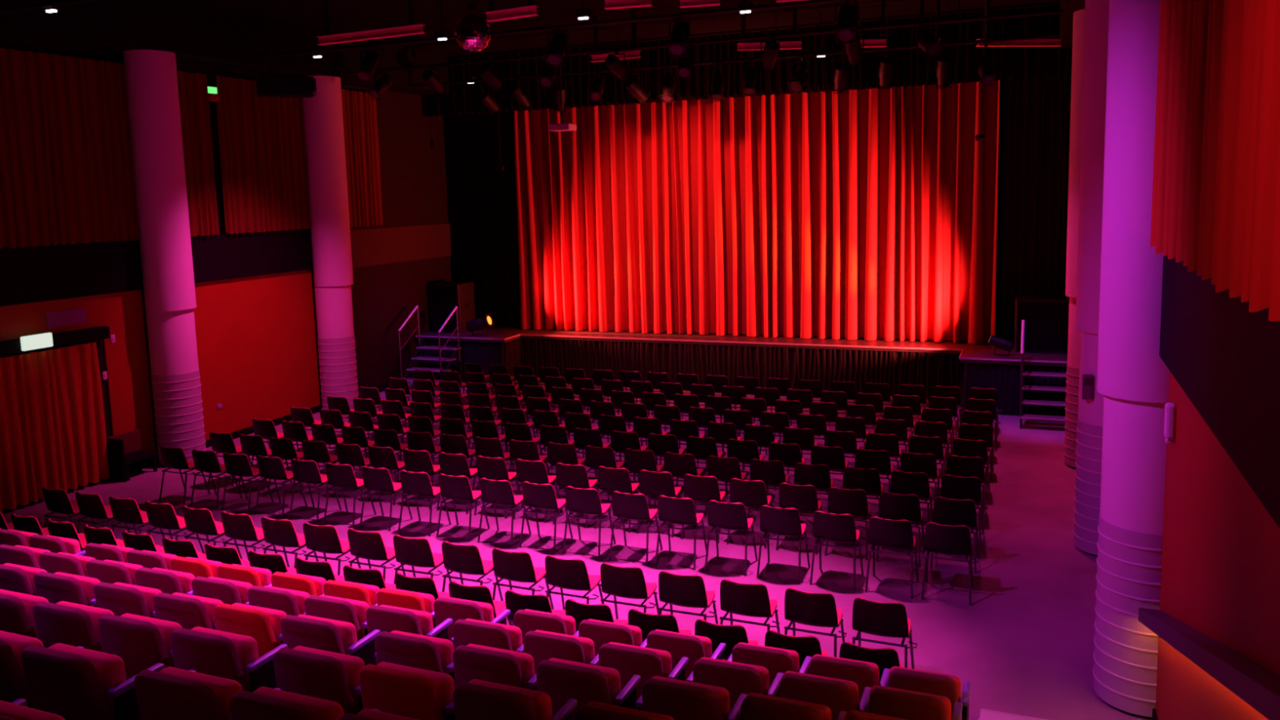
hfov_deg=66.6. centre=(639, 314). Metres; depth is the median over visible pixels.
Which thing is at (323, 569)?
chair
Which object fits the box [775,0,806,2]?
roof beam
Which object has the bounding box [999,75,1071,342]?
drape
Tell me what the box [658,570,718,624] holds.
chair
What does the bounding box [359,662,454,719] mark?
seat
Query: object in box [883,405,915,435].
chair
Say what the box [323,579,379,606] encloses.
seat
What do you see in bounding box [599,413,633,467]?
chair
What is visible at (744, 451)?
chair
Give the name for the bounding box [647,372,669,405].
chair
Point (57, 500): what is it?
chair
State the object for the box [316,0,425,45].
roof beam
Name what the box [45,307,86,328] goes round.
wall plaque
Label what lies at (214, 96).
exit sign
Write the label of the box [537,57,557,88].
lantern
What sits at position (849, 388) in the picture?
chair
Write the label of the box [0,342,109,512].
door curtain
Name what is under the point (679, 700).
seat
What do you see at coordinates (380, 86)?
lantern
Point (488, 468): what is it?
chair
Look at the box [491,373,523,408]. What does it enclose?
chair
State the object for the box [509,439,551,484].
chair
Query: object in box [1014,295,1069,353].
loudspeaker
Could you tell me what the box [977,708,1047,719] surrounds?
steps
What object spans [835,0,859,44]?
stage light
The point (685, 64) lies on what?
lantern
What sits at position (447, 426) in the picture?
chair
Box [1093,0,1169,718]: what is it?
column
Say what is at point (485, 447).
chair
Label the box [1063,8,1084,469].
column
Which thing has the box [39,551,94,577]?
seat
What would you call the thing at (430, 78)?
lantern
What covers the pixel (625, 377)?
chair
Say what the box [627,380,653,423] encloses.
chair
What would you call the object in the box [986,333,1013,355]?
lantern
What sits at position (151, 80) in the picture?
column
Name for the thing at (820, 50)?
ceiling lamp
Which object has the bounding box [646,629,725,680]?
seat
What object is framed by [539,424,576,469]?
chair
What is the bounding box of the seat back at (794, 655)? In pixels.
[737,642,799,672]
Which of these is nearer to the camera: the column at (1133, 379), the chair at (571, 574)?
the column at (1133, 379)
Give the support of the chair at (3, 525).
on the floor
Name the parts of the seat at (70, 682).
backrest, armrest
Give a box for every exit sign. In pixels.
[20,332,53,351]
[207,86,219,101]
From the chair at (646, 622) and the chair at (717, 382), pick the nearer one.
the chair at (646, 622)
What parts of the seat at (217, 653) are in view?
backrest, armrest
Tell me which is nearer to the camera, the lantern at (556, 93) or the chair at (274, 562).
the chair at (274, 562)
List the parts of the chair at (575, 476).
leg, seat frame, leg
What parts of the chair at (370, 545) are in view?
seat frame, leg, leg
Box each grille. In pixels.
[314,79,316,94]
[431,285,458,331]
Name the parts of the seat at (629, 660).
armrest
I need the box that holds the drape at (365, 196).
[341,88,385,227]
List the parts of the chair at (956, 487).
leg, seat frame, leg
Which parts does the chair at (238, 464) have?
leg, seat frame, leg, leg, leg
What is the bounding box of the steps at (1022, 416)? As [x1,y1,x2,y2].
[1019,320,1066,428]
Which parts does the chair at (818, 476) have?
seat frame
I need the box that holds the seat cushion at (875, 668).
[812,653,879,685]
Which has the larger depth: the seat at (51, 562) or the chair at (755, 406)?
the chair at (755, 406)
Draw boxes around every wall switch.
[102,371,107,379]
[110,334,115,342]
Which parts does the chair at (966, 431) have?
leg, leg, seat frame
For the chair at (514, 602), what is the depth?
7.87 m
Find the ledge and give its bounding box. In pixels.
[1137,607,1279,719]
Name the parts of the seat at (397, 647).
backrest, armrest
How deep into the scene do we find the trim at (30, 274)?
14.20 m
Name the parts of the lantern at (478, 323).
colour frame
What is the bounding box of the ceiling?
[184,0,1061,57]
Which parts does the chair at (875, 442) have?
seat frame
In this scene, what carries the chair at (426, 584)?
on the floor
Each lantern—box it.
[352,48,379,83]
[365,71,393,100]
[422,67,447,95]
[466,313,494,336]
[478,62,506,92]
[479,82,502,114]
[511,79,534,111]
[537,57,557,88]
[543,29,568,67]
[552,75,566,112]
[588,72,604,102]
[604,51,632,82]
[624,70,650,104]
[659,67,676,102]
[666,17,690,57]
[675,45,694,79]
[709,63,725,102]
[741,61,758,96]
[760,38,780,72]
[786,57,810,93]
[831,53,849,93]
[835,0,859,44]
[843,32,864,66]
[876,50,894,88]
[915,24,943,57]
[934,45,953,88]
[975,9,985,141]
[976,42,996,85]
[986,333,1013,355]
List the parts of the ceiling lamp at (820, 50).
stem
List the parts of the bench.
panel, backrest, leg, leg, seat, leg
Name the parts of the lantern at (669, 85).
colour frame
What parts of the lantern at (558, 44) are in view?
colour frame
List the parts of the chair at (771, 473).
seat frame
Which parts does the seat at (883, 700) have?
armrest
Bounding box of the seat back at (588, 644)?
[534,630,595,664]
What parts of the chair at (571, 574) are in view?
leg, seat frame, leg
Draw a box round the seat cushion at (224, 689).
[159,666,243,719]
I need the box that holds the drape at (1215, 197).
[1150,0,1279,321]
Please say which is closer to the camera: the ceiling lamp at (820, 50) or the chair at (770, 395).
the chair at (770, 395)
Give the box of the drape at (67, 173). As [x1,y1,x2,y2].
[0,47,219,248]
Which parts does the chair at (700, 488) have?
leg, seat frame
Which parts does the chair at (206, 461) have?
leg, seat frame, leg, leg, leg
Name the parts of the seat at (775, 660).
armrest, armrest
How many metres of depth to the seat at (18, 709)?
3.41 m
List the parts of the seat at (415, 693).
armrest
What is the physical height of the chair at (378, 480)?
0.758 m
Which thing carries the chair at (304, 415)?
on the floor
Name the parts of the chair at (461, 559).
leg, leg, seat frame, leg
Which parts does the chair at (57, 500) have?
seat frame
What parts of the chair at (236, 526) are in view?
seat frame, leg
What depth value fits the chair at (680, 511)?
10.29 m
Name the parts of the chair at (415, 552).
leg, seat frame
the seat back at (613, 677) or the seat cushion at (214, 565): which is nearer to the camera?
the seat back at (613, 677)
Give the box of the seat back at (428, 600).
[389,588,435,613]
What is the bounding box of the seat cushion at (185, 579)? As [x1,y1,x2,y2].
[151,567,195,594]
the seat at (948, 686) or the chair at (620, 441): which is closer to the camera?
the seat at (948, 686)
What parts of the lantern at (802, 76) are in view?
colour frame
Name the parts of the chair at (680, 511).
leg, leg, seat frame, leg, leg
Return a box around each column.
[122,49,206,466]
[302,75,359,409]
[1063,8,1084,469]
[1073,0,1109,556]
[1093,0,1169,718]
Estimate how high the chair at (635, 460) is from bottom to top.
0.758 m
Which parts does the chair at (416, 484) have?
leg, leg, seat frame, leg, leg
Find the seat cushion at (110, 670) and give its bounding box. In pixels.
[48,643,126,719]
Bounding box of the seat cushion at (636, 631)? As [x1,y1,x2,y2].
[587,618,642,646]
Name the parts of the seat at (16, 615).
backrest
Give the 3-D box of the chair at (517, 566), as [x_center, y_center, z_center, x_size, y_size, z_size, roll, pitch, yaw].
[-1.083,2.501,9.045,0.509,0.758,0.468,1,8,23]
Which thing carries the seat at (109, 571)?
on the floor
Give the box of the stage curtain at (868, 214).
[513,80,999,343]
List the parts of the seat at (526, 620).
armrest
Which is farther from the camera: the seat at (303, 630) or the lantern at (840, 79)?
the lantern at (840, 79)
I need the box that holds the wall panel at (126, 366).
[100,289,155,464]
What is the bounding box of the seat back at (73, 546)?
[45,535,80,554]
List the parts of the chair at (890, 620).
leg, seat frame, leg, leg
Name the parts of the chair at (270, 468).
leg, seat frame, leg, leg, leg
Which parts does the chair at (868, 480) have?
seat frame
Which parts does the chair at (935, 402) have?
leg, leg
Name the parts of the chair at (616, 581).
leg, seat frame, leg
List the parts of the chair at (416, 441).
leg, seat frame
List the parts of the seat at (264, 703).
backrest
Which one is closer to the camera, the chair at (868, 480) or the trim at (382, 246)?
the chair at (868, 480)
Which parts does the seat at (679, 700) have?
armrest, backrest, armrest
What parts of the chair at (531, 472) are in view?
leg, seat frame, leg, leg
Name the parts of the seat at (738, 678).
armrest, armrest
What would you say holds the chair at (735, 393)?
on the floor
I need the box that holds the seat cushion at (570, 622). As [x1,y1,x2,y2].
[524,608,576,635]
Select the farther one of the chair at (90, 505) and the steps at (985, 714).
the chair at (90, 505)
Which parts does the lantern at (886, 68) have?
colour frame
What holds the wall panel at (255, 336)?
attached to the wall at (413, 157)
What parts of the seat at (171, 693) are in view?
backrest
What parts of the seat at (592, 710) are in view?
backrest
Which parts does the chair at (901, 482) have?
seat frame, leg, leg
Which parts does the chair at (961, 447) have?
leg, leg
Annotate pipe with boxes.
[248,0,857,59]
[346,0,1062,75]
[411,0,1060,87]
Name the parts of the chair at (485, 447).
leg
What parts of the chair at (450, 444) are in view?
seat frame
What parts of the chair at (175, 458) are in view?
leg, seat frame, leg, leg, leg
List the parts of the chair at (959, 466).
leg, leg, seat frame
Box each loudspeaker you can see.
[429,281,475,333]
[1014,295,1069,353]
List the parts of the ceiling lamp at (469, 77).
stem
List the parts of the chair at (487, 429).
leg, leg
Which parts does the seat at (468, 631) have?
armrest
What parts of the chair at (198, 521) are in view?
seat frame, leg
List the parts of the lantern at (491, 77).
colour frame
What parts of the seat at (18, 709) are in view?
backrest, armrest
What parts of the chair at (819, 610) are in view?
leg, seat frame, leg, leg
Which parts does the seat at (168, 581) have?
armrest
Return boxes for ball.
[454,0,491,52]
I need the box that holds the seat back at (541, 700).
[467,679,552,719]
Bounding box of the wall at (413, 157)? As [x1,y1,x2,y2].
[0,36,453,511]
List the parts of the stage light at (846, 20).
colour frame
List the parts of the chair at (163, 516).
seat frame, leg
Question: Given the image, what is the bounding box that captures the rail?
[0,325,110,356]
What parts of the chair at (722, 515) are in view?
leg, leg, seat frame, leg, leg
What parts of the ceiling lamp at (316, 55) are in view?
stem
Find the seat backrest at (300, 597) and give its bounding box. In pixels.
[263,585,309,614]
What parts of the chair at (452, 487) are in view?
leg, leg, seat frame, leg, leg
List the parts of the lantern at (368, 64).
colour frame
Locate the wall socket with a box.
[216,403,222,408]
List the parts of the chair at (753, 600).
leg, seat frame, leg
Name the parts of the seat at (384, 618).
backrest, armrest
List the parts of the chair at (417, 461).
seat frame, leg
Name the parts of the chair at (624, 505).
leg, leg, seat frame, leg, leg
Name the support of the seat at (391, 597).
on the floor
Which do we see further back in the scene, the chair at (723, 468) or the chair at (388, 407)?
the chair at (388, 407)
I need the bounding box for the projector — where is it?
[547,29,576,131]
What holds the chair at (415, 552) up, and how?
on the floor
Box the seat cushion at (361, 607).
[320,595,368,637]
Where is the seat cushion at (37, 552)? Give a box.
[14,545,50,568]
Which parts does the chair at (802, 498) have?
leg, seat frame, leg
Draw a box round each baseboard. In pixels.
[128,377,410,472]
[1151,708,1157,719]
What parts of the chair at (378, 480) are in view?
leg, leg, seat frame, leg, leg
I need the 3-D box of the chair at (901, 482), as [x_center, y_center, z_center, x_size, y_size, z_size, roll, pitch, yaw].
[3.133,2.126,11.151,0.509,0.758,0.468,1,8,22]
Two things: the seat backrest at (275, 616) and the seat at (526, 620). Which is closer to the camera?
the seat backrest at (275, 616)
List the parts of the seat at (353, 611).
armrest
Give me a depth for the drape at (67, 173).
13.47 m
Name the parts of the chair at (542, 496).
leg, leg, seat frame, leg, leg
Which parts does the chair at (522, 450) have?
seat frame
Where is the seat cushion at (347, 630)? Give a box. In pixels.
[297,613,357,655]
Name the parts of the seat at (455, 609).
backrest, armrest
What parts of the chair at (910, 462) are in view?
seat frame, leg, leg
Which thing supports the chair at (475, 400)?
on the floor
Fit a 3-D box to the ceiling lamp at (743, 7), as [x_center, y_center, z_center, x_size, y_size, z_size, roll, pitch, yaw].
[1.343,-4.237,12.441,0.180,0.750,0.140,1,8,22]
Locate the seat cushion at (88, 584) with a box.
[53,572,100,606]
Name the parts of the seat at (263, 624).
armrest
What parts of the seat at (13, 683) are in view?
backrest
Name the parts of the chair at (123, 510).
seat frame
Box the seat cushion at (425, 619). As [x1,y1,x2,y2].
[380,604,433,635]
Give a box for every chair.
[0,512,13,529]
[10,513,49,535]
[41,486,97,528]
[45,519,87,551]
[75,491,130,533]
[83,524,124,546]
[108,496,164,537]
[121,530,164,553]
[144,501,204,553]
[159,445,210,504]
[161,537,206,559]
[182,506,242,559]
[190,448,242,508]
[204,543,249,566]
[208,431,256,486]
[220,511,277,560]
[221,452,273,512]
[238,434,286,489]
[248,550,297,574]
[251,417,284,465]
[254,455,307,516]
[261,516,319,568]
[267,436,316,493]
[281,420,324,465]
[288,458,342,521]
[290,406,330,449]
[294,557,344,581]
[299,440,342,497]
[302,522,361,575]
[311,422,355,468]
[320,408,350,437]
[323,462,376,526]
[327,395,354,422]
[333,442,374,501]
[341,425,375,468]
[342,564,395,589]
[347,528,406,582]
[348,410,378,449]
[353,397,382,440]
[358,386,382,423]
[359,466,413,531]
[365,445,408,505]
[373,428,415,482]
[377,413,408,461]
[381,400,410,443]
[385,387,410,427]
[388,377,411,413]
[393,534,451,584]
[394,573,449,599]
[397,470,451,536]
[400,448,450,509]
[406,431,441,486]
[408,415,440,462]
[409,401,441,437]
[410,389,440,424]
[413,378,439,413]
[414,369,439,399]
[436,452,485,514]
[436,473,489,541]
[437,380,468,422]
[437,433,481,487]
[438,370,466,410]
[438,417,474,464]
[439,391,469,430]
[439,403,471,445]
[441,541,503,600]
[448,581,511,625]
[462,363,492,401]
[463,372,495,412]
[466,382,499,419]
[466,393,504,434]
[467,405,506,448]
[470,419,511,468]
[472,436,516,490]
[474,455,523,518]
[477,477,531,546]
[488,364,518,396]
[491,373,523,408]
[492,547,554,609]
[493,383,526,419]
[496,395,532,435]
[500,408,538,451]
[504,422,544,462]
[505,590,565,626]
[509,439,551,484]
[513,365,540,391]
[513,458,562,523]
[517,374,546,398]
[519,481,573,551]
[522,385,553,422]
[525,396,558,436]
[533,409,568,452]
[538,366,559,398]
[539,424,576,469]
[544,376,567,410]
[545,555,603,609]
[546,442,586,488]
[551,386,574,424]
[552,462,602,528]
[558,398,590,439]
[562,485,615,557]
[564,368,586,408]
[564,412,599,453]
[564,599,627,631]
[572,377,595,422]
[573,427,609,463]
[579,388,604,435]
[585,445,628,493]
[590,400,622,431]
[592,368,614,389]
[594,466,639,532]
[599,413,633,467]
[600,379,623,401]
[600,562,659,619]
[608,390,635,435]
[608,491,662,564]
[610,430,647,488]
[618,370,641,410]
[621,402,653,450]
[624,448,663,509]
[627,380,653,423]
[627,608,691,642]
[633,417,667,464]
[636,469,681,537]
[640,391,666,438]
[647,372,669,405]
[648,433,684,486]
[653,404,685,448]
[654,495,708,569]
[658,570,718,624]
[659,382,683,418]
[663,452,706,512]
[670,419,706,468]
[674,393,707,435]
[676,373,705,404]
[680,474,725,542]
[686,435,725,484]
[688,406,724,451]
[690,383,722,422]
[694,618,758,660]
[704,374,734,408]
[704,395,738,437]
[704,455,746,516]
[704,500,757,576]
[705,421,745,475]
[720,385,752,423]
[720,578,780,633]
[721,408,759,457]
[724,438,767,495]
[726,478,775,548]
[734,376,759,419]
[738,397,770,436]
[742,424,777,472]
[747,458,789,518]
[753,386,780,435]
[756,505,810,582]
[759,411,792,454]
[764,630,827,670]
[766,377,791,412]
[766,441,805,495]
[773,399,805,441]
[776,482,825,554]
[782,426,817,473]
[784,587,846,657]
[786,388,813,426]
[794,462,836,514]
[795,379,823,422]
[796,413,829,457]
[809,401,839,441]
[809,511,863,591]
[810,444,848,492]
[818,390,848,437]
[824,429,859,472]
[824,486,872,559]
[828,381,856,426]
[835,415,867,448]
[839,641,902,685]
[843,466,885,519]
[846,403,877,433]
[852,597,917,669]
[855,392,884,418]
[855,448,893,493]
[863,382,892,406]
[865,432,902,470]
[865,516,920,598]
[875,417,909,451]
[875,491,925,566]
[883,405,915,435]
[890,470,934,523]
[892,394,922,420]
[898,384,928,408]
[900,451,942,498]
[908,435,946,480]
[915,420,952,472]
[921,407,957,455]
[921,522,978,605]
[928,395,961,438]
[929,496,983,573]
[933,386,965,424]
[940,474,987,545]
[946,454,990,520]
[951,438,993,500]
[958,422,997,481]
[960,410,997,457]
[965,398,1000,449]
[968,387,1001,435]
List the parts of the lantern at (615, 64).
colour frame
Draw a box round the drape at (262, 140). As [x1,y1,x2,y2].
[216,75,311,234]
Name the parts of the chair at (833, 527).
leg, leg, seat frame, leg, leg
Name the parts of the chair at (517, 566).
leg, seat frame, leg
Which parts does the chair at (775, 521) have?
leg, leg, seat frame, leg, leg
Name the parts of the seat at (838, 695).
armrest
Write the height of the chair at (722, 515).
0.758 m
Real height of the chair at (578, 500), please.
0.758 m
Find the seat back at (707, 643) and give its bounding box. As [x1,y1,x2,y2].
[655,629,711,657]
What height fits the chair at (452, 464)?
0.758 m
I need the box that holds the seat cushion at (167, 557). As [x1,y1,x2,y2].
[142,550,177,570]
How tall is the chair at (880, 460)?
0.758 m
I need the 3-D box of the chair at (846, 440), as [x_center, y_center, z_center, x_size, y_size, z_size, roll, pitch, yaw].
[2.742,1.895,13.076,0.509,0.758,0.468,1,8,22]
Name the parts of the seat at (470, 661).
armrest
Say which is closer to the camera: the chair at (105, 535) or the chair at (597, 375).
the chair at (105, 535)
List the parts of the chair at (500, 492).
leg, leg, seat frame, leg, leg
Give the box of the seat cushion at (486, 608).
[445,596,493,622]
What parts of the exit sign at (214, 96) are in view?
lit panel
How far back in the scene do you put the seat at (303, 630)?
5.89 m
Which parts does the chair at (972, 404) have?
leg, leg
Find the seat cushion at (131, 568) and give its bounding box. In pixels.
[103,560,142,585]
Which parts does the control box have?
lid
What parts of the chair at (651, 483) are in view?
leg, leg, seat frame, leg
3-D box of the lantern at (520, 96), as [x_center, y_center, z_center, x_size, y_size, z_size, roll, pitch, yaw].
[-2.282,-4.224,18.765,0.463,0.592,0.264,-8,9,-41]
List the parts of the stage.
edge trim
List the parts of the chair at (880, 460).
seat frame, leg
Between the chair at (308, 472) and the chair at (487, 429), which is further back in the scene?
the chair at (487, 429)
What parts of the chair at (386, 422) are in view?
leg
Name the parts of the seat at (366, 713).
backrest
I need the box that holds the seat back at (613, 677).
[547,657,621,706]
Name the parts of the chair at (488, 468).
leg, seat frame, leg, leg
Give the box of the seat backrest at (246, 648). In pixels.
[191,626,258,692]
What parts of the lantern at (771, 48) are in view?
colour frame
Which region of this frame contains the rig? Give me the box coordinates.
[423,4,1072,117]
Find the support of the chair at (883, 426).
on the floor
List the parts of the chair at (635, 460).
leg, seat frame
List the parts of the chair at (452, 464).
leg, leg, seat frame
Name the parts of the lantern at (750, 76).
colour frame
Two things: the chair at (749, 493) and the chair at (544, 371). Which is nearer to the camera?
the chair at (749, 493)
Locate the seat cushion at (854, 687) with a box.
[783,671,858,711]
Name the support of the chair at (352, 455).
on the floor
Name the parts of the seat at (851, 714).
backrest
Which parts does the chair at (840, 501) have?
leg, seat frame, leg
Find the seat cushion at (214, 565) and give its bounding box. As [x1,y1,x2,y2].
[186,556,222,577]
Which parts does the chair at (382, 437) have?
leg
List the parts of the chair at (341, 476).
leg, leg, seat frame, leg, leg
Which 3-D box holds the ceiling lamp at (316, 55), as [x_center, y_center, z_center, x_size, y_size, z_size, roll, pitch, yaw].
[-5.110,-4.432,15.359,0.180,0.750,0.140,1,8,22]
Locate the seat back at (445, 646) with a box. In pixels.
[390,630,453,674]
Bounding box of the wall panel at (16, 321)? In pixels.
[0,294,102,341]
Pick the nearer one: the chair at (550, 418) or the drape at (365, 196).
the chair at (550, 418)
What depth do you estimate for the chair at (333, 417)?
15.02 m
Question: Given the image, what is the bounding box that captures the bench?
[106,429,157,481]
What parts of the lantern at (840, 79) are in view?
colour frame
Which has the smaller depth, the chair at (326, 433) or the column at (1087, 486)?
the column at (1087, 486)
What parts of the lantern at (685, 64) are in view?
colour frame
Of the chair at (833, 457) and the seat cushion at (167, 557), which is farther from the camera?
the chair at (833, 457)
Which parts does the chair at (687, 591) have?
leg, seat frame, leg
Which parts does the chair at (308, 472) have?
leg, seat frame, leg, leg, leg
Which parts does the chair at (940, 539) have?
leg, leg, seat frame, leg, leg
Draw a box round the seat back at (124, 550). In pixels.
[101,543,133,563]
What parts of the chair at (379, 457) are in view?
seat frame, leg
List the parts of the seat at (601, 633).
armrest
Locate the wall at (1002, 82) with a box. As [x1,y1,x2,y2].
[504,80,1004,354]
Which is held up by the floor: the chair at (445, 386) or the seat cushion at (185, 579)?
the chair at (445, 386)
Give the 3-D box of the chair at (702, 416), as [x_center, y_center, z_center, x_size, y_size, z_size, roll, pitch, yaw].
[1.004,1.740,14.685,0.509,0.758,0.468,1,8,22]
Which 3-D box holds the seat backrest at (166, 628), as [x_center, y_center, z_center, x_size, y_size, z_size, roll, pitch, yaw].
[-2.746,1.876,5.464,0.444,0.353,0.110,1,8,22]
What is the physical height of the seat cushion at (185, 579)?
0.353 m
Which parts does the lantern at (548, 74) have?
colour frame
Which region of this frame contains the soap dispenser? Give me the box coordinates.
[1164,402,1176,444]
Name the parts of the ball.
motor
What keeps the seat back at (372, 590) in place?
on the seat at (367, 593)
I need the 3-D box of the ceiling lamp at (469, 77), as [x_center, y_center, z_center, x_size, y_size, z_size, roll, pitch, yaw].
[-3.389,-4.981,19.383,0.180,0.750,0.140,1,8,22]
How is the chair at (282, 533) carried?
on the floor
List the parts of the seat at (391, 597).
backrest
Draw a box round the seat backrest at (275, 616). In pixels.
[232,603,287,645]
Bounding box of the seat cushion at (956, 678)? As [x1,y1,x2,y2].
[888,666,960,702]
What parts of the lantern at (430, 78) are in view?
colour frame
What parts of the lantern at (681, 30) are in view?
colour frame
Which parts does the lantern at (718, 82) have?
colour frame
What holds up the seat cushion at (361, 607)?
on the seat at (353, 611)
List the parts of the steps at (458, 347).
handrail, frame, handrail, frame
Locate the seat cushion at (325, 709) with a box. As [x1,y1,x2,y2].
[253,686,343,719]
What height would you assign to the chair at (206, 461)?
0.758 m
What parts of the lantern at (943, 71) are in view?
colour frame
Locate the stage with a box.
[414,326,1067,416]
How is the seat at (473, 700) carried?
on the floor
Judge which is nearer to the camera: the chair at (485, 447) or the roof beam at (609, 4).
the roof beam at (609, 4)
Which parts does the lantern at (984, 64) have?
colour frame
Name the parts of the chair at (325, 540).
seat frame, leg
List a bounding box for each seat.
[0,528,38,546]
[0,544,50,568]
[0,563,47,595]
[0,589,48,639]
[0,630,84,708]
[0,698,65,719]
[20,643,164,719]
[29,533,86,556]
[32,600,114,652]
[33,571,100,607]
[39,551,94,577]
[84,542,133,563]
[85,559,142,585]
[93,582,161,618]
[97,613,182,679]
[126,549,177,570]
[133,666,281,719]
[134,567,195,595]
[153,592,223,630]
[169,626,288,692]
[170,555,222,577]
[191,576,252,604]
[213,603,287,657]
[217,563,271,586]
[230,686,380,719]
[247,585,309,616]
[271,571,326,595]
[273,645,364,715]
[280,613,380,666]
[304,595,368,641]
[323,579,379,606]
[338,708,418,719]
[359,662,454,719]
[365,604,453,665]
[374,630,455,688]
[376,588,435,628]
[433,596,510,640]
[450,618,524,653]
[453,644,537,690]
[453,679,577,719]
[513,608,578,644]
[523,630,599,674]
[536,657,640,719]
[573,701,674,719]
[578,618,646,657]
[598,641,688,710]
[635,675,746,719]
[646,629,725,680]
[686,657,783,712]
[727,642,812,688]
[740,692,847,719]
[779,671,871,719]
[808,653,889,704]
[844,710,907,719]
[868,684,962,719]
[888,666,970,719]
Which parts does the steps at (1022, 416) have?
frame, handrail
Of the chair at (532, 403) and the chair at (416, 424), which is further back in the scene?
the chair at (532, 403)
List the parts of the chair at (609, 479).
leg, leg, seat frame, leg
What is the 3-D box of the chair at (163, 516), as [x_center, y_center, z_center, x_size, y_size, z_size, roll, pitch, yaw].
[-5.142,2.394,10.751,0.509,0.758,0.468,1,8,22]
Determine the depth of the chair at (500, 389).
16.68 m
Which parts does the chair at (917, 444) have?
seat frame, leg, leg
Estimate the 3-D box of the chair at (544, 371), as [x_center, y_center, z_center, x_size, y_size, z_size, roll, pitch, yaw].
[-1.622,1.345,18.397,0.509,0.758,0.468,1,8,21]
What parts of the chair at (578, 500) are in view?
leg, leg, seat frame, leg, leg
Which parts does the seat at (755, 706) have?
backrest, armrest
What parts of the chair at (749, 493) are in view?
leg, seat frame, leg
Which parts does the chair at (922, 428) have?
leg, seat frame, leg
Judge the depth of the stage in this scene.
19.04 m
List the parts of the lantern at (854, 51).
colour frame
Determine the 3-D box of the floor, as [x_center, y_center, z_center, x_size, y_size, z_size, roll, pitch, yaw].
[-1.954,2.746,10.786,13.830,0.120,22.100,1,8,22]
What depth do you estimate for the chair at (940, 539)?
9.25 m
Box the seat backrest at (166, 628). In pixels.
[120,613,182,667]
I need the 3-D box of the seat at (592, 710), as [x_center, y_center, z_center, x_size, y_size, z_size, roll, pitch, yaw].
[-0.043,2.107,4.398,0.542,0.818,0.393,1,8,22]
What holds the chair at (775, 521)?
on the floor
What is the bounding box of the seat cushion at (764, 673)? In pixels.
[700,657,768,694]
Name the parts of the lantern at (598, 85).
colour frame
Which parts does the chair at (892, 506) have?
leg, seat frame, leg, leg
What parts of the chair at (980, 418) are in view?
leg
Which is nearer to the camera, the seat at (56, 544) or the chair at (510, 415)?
the seat at (56, 544)
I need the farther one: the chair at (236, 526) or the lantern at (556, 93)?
the lantern at (556, 93)
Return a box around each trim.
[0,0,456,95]
[0,228,313,306]
[350,222,452,267]
[1061,0,1084,48]
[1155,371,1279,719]
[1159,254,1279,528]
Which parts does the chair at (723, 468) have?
leg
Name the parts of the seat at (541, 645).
armrest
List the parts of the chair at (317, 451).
seat frame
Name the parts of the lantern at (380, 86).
colour frame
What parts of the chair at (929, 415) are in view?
leg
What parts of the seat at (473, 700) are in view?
backrest, armrest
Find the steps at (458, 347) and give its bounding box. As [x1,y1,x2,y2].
[398,305,462,382]
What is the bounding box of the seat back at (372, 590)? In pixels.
[336,580,379,604]
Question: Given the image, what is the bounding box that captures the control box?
[1081,373,1093,399]
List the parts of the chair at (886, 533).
leg, leg, seat frame, leg, leg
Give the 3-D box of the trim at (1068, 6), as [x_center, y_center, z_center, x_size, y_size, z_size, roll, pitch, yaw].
[4.093,-3.770,8.243,0.610,0.780,18.600,1,8,22]
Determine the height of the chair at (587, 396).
0.758 m
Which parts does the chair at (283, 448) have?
leg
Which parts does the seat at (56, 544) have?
backrest, armrest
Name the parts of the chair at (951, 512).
leg, leg, seat frame, leg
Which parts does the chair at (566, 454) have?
seat frame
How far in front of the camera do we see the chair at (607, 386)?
16.82 m
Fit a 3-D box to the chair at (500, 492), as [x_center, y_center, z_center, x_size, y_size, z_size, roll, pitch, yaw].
[-1.561,2.234,11.278,0.509,0.758,0.468,1,8,23]
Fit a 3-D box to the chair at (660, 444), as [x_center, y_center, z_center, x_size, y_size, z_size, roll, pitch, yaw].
[0.384,1.949,13.147,0.509,0.758,0.468,1,8,22]
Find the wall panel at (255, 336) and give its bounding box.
[193,269,319,440]
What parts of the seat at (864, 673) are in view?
armrest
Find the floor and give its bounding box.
[1,379,1151,719]
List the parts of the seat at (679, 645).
armrest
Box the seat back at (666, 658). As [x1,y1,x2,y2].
[608,641,672,677]
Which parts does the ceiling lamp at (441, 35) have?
stem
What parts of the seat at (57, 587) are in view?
armrest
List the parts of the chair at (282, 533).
seat frame, leg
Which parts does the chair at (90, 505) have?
leg, seat frame, leg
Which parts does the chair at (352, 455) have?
leg, seat frame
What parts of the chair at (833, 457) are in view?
seat frame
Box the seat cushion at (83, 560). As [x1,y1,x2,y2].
[57,551,94,577]
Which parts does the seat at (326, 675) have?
armrest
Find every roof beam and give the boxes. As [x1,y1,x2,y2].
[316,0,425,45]
[484,0,538,22]
[590,10,640,62]
[604,0,653,9]
[679,0,719,8]
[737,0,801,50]
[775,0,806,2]
[853,0,886,47]
[918,0,941,46]
[975,0,1062,46]
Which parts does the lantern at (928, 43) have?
colour frame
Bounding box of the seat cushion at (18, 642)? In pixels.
[0,630,43,688]
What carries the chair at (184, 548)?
on the floor
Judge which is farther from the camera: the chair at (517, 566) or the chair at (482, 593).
the chair at (517, 566)
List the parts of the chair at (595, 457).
leg, seat frame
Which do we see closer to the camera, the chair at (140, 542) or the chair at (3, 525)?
the chair at (140, 542)
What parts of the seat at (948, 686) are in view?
armrest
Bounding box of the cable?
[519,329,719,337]
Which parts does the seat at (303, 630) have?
backrest, armrest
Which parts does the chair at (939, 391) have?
leg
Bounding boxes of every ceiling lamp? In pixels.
[40,0,62,13]
[310,8,324,57]
[434,0,449,40]
[464,51,475,83]
[574,0,591,19]
[737,0,753,13]
[815,12,826,57]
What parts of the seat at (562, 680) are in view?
armrest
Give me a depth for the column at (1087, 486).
10.03 m

